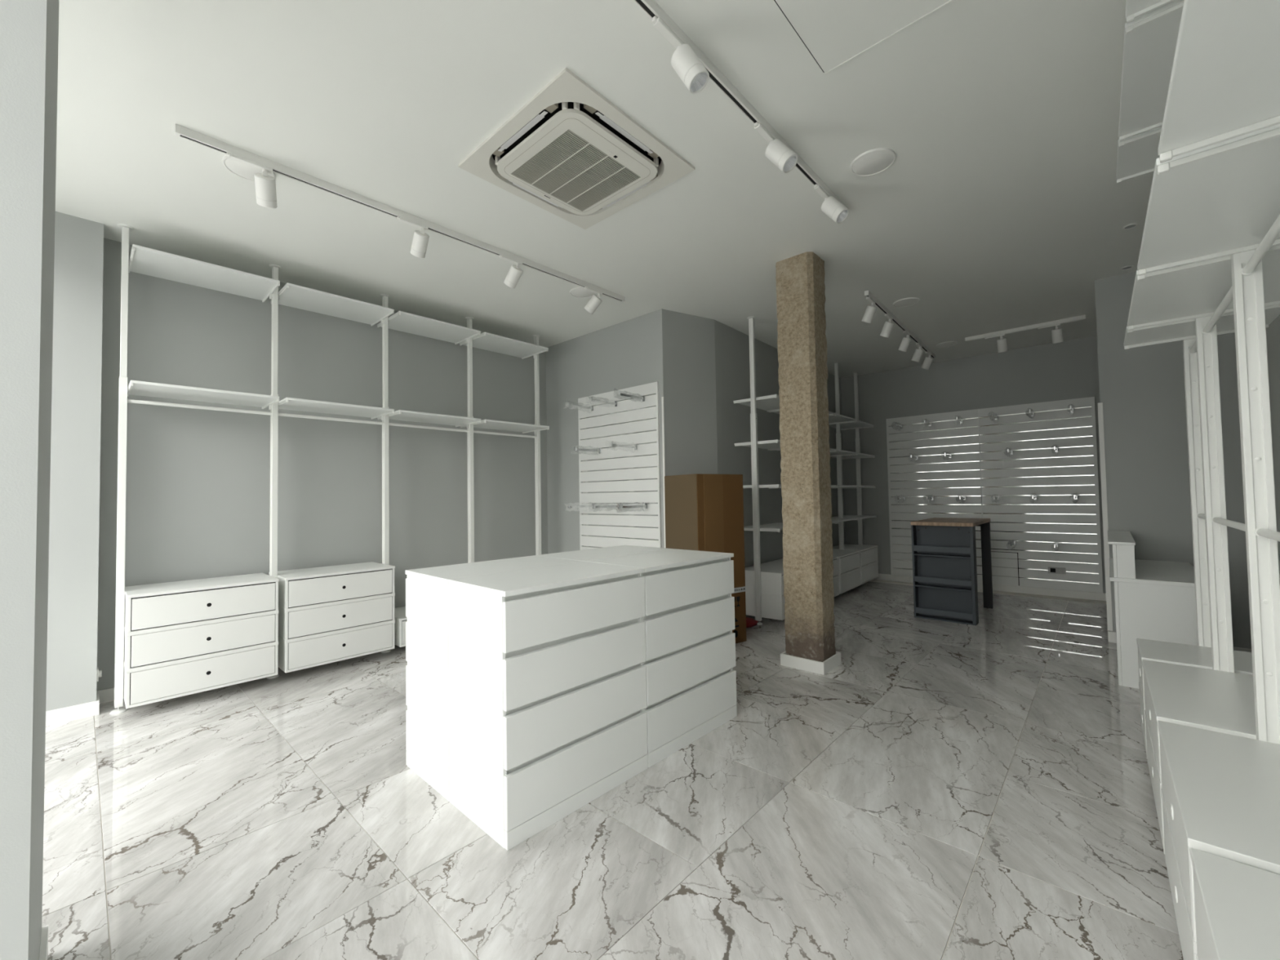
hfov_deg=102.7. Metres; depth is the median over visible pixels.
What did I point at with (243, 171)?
ceiling disc
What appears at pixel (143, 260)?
wall shelf
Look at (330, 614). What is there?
chest
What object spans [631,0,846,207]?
track
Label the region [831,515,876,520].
wall shelf
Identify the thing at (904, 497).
wall hook
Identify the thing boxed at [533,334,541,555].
post
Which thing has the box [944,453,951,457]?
wall hook
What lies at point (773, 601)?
chest
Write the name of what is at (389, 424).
rail
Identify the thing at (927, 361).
track spotlight
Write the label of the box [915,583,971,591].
shelf
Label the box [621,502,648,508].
wall hook
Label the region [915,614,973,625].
shelf
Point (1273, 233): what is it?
rail
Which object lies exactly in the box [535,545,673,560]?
chest
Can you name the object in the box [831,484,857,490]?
wall shelf
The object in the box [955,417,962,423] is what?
wall hook
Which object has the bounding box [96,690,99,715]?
baseboard
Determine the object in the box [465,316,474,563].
post
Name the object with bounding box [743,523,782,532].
wall shelf
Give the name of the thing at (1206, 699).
chest
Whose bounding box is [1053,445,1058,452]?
wall hook
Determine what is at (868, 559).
chest
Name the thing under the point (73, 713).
baseboard
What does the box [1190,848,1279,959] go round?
chest
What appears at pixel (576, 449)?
wall hook
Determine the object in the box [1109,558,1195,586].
countertop
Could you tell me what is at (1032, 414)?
wall hook
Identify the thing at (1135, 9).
wall shelf
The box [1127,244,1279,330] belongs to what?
wall shelf
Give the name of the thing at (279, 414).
rail
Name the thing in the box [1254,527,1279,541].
rail
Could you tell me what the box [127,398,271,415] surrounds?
rail
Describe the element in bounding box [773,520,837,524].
wall shelf
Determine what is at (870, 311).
track spotlight
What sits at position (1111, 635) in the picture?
baseboard
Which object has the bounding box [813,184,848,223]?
track spotlight
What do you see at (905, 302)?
ceiling disc
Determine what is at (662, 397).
trim
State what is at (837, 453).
wall shelf
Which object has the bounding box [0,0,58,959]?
wall pier
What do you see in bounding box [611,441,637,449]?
wall hook
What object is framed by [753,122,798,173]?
track spotlight
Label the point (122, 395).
post
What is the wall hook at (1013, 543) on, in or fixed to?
attached to the wall panel at (1034, 467)
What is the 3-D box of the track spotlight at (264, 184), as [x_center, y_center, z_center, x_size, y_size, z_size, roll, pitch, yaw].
[-2.130,-1.625,2.817,0.164,0.193,0.241,-3,-2,43]
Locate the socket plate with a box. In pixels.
[1048,566,1066,573]
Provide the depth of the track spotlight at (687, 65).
2.04 m
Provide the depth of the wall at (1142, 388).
4.38 m
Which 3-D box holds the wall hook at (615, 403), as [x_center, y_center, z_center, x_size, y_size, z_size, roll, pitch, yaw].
[-0.398,-0.824,5.421,0.064,0.100,0.425,-3,-2,42]
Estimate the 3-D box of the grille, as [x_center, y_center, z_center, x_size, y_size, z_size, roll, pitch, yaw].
[-0.367,-1.766,2.955,0.509,0.020,0.541,-3,-2,42]
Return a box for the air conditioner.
[457,67,694,229]
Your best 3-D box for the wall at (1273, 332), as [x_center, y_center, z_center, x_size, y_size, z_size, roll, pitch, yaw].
[1.743,-0.248,0.817,0.150,3.323,5.050,-3,-2,42]
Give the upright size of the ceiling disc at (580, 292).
0.012 m
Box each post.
[109,223,133,714]
[266,264,280,679]
[380,293,391,653]
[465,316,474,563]
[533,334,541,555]
[747,316,762,625]
[833,361,844,549]
[853,372,862,544]
[1182,339,1211,647]
[1195,315,1234,672]
[1231,248,1279,744]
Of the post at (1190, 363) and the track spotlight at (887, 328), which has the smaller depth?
the post at (1190, 363)
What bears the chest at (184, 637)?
on the floor
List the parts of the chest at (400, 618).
drawer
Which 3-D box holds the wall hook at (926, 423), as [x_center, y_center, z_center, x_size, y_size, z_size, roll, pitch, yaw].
[4.132,-0.812,7.373,0.074,0.119,0.370,-3,-2,42]
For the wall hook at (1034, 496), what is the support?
attached to the wall panel at (1034, 467)
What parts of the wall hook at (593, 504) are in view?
arm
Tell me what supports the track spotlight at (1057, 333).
attached to the track at (1082, 317)
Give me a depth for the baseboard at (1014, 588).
6.68 m
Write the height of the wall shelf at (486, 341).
0.068 m
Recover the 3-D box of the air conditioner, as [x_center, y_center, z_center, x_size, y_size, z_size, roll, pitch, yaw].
[-0.355,-1.828,2.920,0.950,0.145,0.950,-3,-2,42]
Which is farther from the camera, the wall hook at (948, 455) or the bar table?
the wall hook at (948, 455)
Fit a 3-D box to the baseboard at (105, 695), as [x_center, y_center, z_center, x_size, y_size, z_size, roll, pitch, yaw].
[-2.428,1.517,4.942,0.013,0.090,3.847,-3,-2,42]
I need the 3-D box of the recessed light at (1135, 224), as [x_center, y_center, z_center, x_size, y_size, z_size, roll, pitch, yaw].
[3.538,-1.829,3.695,0.083,0.006,0.083,-3,-2,42]
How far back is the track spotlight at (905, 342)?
5.99 m
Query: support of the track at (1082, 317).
attached to the ceiling
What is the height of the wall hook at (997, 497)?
0.058 m
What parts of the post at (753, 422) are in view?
post, post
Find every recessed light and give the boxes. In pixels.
[1120,265,1133,270]
[1122,222,1137,229]
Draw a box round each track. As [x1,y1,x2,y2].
[174,124,625,302]
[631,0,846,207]
[864,290,935,358]
[964,315,1085,342]
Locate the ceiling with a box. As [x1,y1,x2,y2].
[55,0,1175,377]
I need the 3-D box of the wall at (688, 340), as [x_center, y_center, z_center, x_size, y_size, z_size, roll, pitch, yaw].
[0.513,-0.088,5.344,0.679,3.323,0.100,0,-2,-31]
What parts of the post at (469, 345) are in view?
post, post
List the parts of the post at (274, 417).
foot plate, post, post, ceiling plate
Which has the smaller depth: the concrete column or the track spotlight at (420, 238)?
the track spotlight at (420, 238)
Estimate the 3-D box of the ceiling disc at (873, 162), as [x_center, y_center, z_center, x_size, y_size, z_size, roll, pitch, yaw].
[1.331,-1.812,2.928,0.237,0.012,0.237,-3,-2,42]
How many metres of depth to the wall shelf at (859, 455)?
7.81 m
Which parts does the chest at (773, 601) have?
drawer, drawer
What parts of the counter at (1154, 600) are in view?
panel, panel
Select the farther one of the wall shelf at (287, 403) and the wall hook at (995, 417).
the wall hook at (995, 417)
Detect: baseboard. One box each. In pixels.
[39,924,48,959]
[45,701,96,726]
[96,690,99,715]
[97,687,124,703]
[873,573,1106,600]
[1107,631,1251,652]
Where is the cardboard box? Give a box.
[664,474,746,643]
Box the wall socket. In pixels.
[96,666,102,681]
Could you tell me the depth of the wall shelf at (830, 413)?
6.47 m
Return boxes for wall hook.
[568,401,593,410]
[568,502,594,508]
[575,445,600,453]
[591,396,617,406]
[594,502,620,508]
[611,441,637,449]
[618,391,645,401]
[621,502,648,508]
[894,422,902,429]
[897,496,905,500]
[910,454,918,459]
[924,420,931,426]
[926,496,933,500]
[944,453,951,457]
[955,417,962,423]
[959,495,965,500]
[991,413,997,420]
[993,495,999,500]
[1007,448,1013,454]
[1009,540,1015,546]
[1029,409,1034,417]
[1031,494,1036,499]
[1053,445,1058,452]
[1053,542,1057,547]
[1069,405,1073,413]
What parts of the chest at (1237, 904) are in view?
drawer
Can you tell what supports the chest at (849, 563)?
on the floor
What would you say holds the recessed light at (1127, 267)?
in the ceiling
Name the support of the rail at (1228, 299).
attached to the post at (1211, 440)
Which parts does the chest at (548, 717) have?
drawer, drawer, drawer, drawer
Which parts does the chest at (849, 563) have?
drawer, drawer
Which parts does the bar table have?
panel, rack rail, rail, rack rail, rack rail, panel, panel, leg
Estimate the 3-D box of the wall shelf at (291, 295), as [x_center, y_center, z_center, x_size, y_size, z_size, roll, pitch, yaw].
[-2.632,-1.473,4.411,0.510,0.068,0.809,-3,-2,42]
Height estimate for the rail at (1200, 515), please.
0.033 m
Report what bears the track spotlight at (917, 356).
attached to the track at (867, 293)
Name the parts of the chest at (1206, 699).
drawer, drawer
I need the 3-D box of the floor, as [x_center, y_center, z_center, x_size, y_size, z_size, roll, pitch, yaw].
[1.345,1.536,4.201,7.220,0.120,9.450,-3,-2,42]
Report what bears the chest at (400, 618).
on the floor
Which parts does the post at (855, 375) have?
post, post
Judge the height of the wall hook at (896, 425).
0.121 m
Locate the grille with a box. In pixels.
[511,129,640,211]
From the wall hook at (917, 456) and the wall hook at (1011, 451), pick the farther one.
the wall hook at (917, 456)
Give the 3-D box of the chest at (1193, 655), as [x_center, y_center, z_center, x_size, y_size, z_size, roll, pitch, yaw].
[2.725,1.078,2.421,0.514,0.479,0.419,-3,-2,42]
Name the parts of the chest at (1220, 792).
drawer, drawer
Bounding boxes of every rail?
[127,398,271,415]
[278,413,383,425]
[388,422,469,432]
[473,430,537,438]
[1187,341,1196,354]
[1195,512,1204,519]
[1201,285,1233,333]
[1210,515,1245,531]
[1240,213,1279,275]
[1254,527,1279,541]
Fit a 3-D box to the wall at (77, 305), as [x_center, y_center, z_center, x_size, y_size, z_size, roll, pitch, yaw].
[-3.953,-0.080,3.168,0.260,3.323,0.840,-3,-2,42]
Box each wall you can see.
[45,211,103,711]
[96,237,547,690]
[546,308,664,553]
[662,308,717,475]
[714,320,844,567]
[840,335,1106,592]
[1094,271,1251,648]
[1266,315,1279,578]
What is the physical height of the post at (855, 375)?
3.253 m
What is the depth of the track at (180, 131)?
3.18 m
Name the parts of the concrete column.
skirting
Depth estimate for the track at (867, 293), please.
5.61 m
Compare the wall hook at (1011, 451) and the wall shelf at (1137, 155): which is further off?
the wall hook at (1011, 451)
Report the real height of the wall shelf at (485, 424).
0.068 m
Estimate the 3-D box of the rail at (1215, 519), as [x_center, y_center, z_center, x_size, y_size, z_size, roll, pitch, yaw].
[2.276,0.172,1.960,0.034,0.033,0.807,-3,-2,42]
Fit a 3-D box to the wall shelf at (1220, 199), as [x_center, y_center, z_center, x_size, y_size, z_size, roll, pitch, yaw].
[1.695,-0.742,1.355,0.510,0.068,0.809,-3,-2,42]
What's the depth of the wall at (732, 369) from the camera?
6.06 m
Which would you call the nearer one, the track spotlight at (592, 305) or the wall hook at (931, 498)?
the track spotlight at (592, 305)
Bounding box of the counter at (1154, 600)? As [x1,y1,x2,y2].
[1107,530,1197,688]
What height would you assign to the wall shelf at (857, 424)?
0.068 m
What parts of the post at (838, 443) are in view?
post, post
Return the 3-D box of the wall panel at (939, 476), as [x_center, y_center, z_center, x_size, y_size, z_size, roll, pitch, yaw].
[4.275,0.235,7.482,1.204,2.400,0.019,-3,-2,42]
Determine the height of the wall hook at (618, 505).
0.103 m
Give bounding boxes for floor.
[41,579,1183,959]
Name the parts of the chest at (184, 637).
drawer, drawer, drawer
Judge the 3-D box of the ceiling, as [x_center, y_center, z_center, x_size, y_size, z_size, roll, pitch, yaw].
[1.220,-1.922,4.233,7.220,0.309,9.650,-3,-2,42]
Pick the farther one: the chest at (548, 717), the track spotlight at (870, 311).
the track spotlight at (870, 311)
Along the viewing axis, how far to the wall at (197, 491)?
4.40 m
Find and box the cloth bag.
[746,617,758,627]
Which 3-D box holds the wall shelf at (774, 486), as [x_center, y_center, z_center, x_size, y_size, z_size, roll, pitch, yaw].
[1.500,0.092,5.753,0.510,0.068,0.817,-2,-2,40]
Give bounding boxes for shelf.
[127,380,279,409]
[128,244,279,302]
[270,282,394,326]
[278,397,394,420]
[377,311,480,344]
[377,409,480,428]
[459,332,548,359]
[460,419,549,434]
[733,394,779,412]
[734,439,780,450]
[742,484,781,488]
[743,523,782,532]
[768,410,834,415]
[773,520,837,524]
[828,413,855,426]
[829,419,874,431]
[830,448,857,458]
[830,453,875,461]
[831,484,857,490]
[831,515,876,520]
[831,517,858,523]
[848,485,875,490]
[914,552,970,558]
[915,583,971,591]
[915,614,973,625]
[1115,125,1162,183]
[1118,0,1184,141]
[1123,304,1279,349]
[1125,0,1174,23]
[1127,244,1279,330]
[1137,124,1279,275]
[1158,0,1279,163]
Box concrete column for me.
[775,251,841,675]
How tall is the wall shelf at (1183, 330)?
0.068 m
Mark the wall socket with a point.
(99, 673)
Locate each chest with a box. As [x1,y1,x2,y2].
[123,573,279,708]
[268,561,395,672]
[394,605,407,647]
[404,555,582,800]
[448,560,648,850]
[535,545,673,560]
[584,548,737,767]
[744,561,785,620]
[772,556,839,596]
[832,543,878,584]
[832,549,860,594]
[1136,638,1253,759]
[1142,659,1256,853]
[1157,720,1279,959]
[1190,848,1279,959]
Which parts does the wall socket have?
plate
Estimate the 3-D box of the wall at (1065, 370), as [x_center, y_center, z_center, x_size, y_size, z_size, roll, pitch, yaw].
[4.482,-0.089,7.455,3.370,3.323,0.150,-3,-2,42]
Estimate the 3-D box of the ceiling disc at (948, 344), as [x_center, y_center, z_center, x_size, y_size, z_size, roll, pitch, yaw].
[3.945,-1.744,6.589,0.237,0.012,0.237,-3,-2,42]
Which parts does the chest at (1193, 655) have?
drawer, drawer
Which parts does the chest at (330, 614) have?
drawer, drawer, drawer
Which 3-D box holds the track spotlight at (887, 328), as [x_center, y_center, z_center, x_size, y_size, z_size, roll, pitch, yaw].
[2.594,-1.618,5.410,0.147,0.206,0.229,-2,-2,40]
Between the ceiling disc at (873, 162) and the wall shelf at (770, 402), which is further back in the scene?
the wall shelf at (770, 402)
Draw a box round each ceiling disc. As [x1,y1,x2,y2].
[222,155,275,182]
[569,286,595,297]
[850,147,895,176]
[893,297,919,306]
[936,341,957,347]
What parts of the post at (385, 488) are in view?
post, ceiling plate, post, foot plate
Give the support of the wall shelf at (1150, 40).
attached to the post at (1251, 342)
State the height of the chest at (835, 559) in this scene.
0.479 m
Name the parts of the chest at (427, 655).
drawer, drawer, drawer, drawer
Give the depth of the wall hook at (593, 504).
5.66 m
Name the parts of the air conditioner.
panel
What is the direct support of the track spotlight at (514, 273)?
attached to the track at (180, 131)
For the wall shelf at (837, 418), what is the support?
attached to the post at (838, 443)
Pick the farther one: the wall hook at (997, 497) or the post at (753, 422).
the wall hook at (997, 497)
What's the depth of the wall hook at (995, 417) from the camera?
6.94 m
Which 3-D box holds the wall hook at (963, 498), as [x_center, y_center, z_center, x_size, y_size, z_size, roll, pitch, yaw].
[4.323,0.246,6.943,0.084,0.057,0.374,-3,-2,42]
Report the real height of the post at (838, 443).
3.253 m
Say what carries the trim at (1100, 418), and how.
attached to the wall at (1142, 388)
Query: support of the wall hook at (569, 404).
attached to the wall panel at (626, 476)
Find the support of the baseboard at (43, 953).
attached to the wall pier
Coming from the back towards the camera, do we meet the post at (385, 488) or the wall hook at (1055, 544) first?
the wall hook at (1055, 544)
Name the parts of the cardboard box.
panel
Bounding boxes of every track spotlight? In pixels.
[226,152,277,208]
[396,216,429,257]
[498,254,522,288]
[584,286,602,314]
[651,15,709,93]
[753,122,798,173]
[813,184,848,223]
[862,296,877,323]
[880,313,894,337]
[897,330,911,351]
[911,342,923,362]
[920,351,933,369]
[984,333,1007,352]
[1037,323,1063,343]
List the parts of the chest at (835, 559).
drawer, drawer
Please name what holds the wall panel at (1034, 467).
attached to the wall at (1065, 370)
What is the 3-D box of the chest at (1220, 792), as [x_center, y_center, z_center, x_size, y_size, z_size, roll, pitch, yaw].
[1.725,1.060,1.303,0.514,0.479,0.806,-3,-2,42]
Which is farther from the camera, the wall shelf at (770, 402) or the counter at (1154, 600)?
the wall shelf at (770, 402)
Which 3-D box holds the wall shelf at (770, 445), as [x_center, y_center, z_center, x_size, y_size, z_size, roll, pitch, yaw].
[1.492,-0.372,5.767,0.510,0.068,0.817,-2,-2,40]
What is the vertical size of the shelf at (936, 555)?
0.014 m
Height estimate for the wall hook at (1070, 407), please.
0.119 m
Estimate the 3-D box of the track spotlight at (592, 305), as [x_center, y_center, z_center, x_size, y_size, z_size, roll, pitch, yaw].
[-0.454,-1.601,4.611,0.168,0.187,0.209,-3,-2,43]
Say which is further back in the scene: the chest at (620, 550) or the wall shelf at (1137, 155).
the chest at (620, 550)
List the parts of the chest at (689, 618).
drawer, drawer, drawer, drawer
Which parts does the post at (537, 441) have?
post, post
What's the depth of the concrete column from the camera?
4.03 m
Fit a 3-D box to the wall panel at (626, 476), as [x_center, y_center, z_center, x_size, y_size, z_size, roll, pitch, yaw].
[-0.249,0.236,5.562,1.222,2.425,0.019,-3,-2,42]
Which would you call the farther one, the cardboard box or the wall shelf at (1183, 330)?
the cardboard box
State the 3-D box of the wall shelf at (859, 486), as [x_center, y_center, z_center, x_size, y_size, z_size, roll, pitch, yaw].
[3.161,0.124,7.710,0.510,0.068,0.817,-2,-2,40]
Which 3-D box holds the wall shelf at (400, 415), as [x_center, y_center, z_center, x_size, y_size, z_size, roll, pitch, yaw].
[-2.046,-0.576,5.009,0.510,0.068,0.809,-3,-2,42]
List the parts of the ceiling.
access panel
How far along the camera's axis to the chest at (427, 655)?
2.50 m
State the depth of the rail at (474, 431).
5.61 m
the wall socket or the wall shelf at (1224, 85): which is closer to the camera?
the wall shelf at (1224, 85)
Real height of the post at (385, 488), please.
3.253 m
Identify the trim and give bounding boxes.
[661,396,666,548]
[1097,402,1112,631]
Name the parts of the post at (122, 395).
foot plate, post, post, ceiling plate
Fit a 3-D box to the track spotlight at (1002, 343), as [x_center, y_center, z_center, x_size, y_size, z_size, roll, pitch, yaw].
[4.275,-1.622,6.146,0.216,0.208,0.134,-3,-2,42]
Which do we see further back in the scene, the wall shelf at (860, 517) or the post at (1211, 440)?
the wall shelf at (860, 517)
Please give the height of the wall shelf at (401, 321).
0.068 m
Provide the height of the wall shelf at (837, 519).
0.068 m
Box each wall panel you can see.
[577,381,661,550]
[885,408,982,582]
[978,396,1103,593]
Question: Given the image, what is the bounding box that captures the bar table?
[910,517,993,625]
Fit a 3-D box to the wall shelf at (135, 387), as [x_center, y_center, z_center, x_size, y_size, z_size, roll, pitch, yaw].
[-3.188,-0.595,3.759,0.510,0.068,0.809,-3,-2,42]
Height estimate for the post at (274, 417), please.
3.253 m
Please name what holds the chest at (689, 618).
on the floor
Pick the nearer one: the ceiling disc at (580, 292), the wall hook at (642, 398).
the ceiling disc at (580, 292)
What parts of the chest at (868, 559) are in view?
drawer, drawer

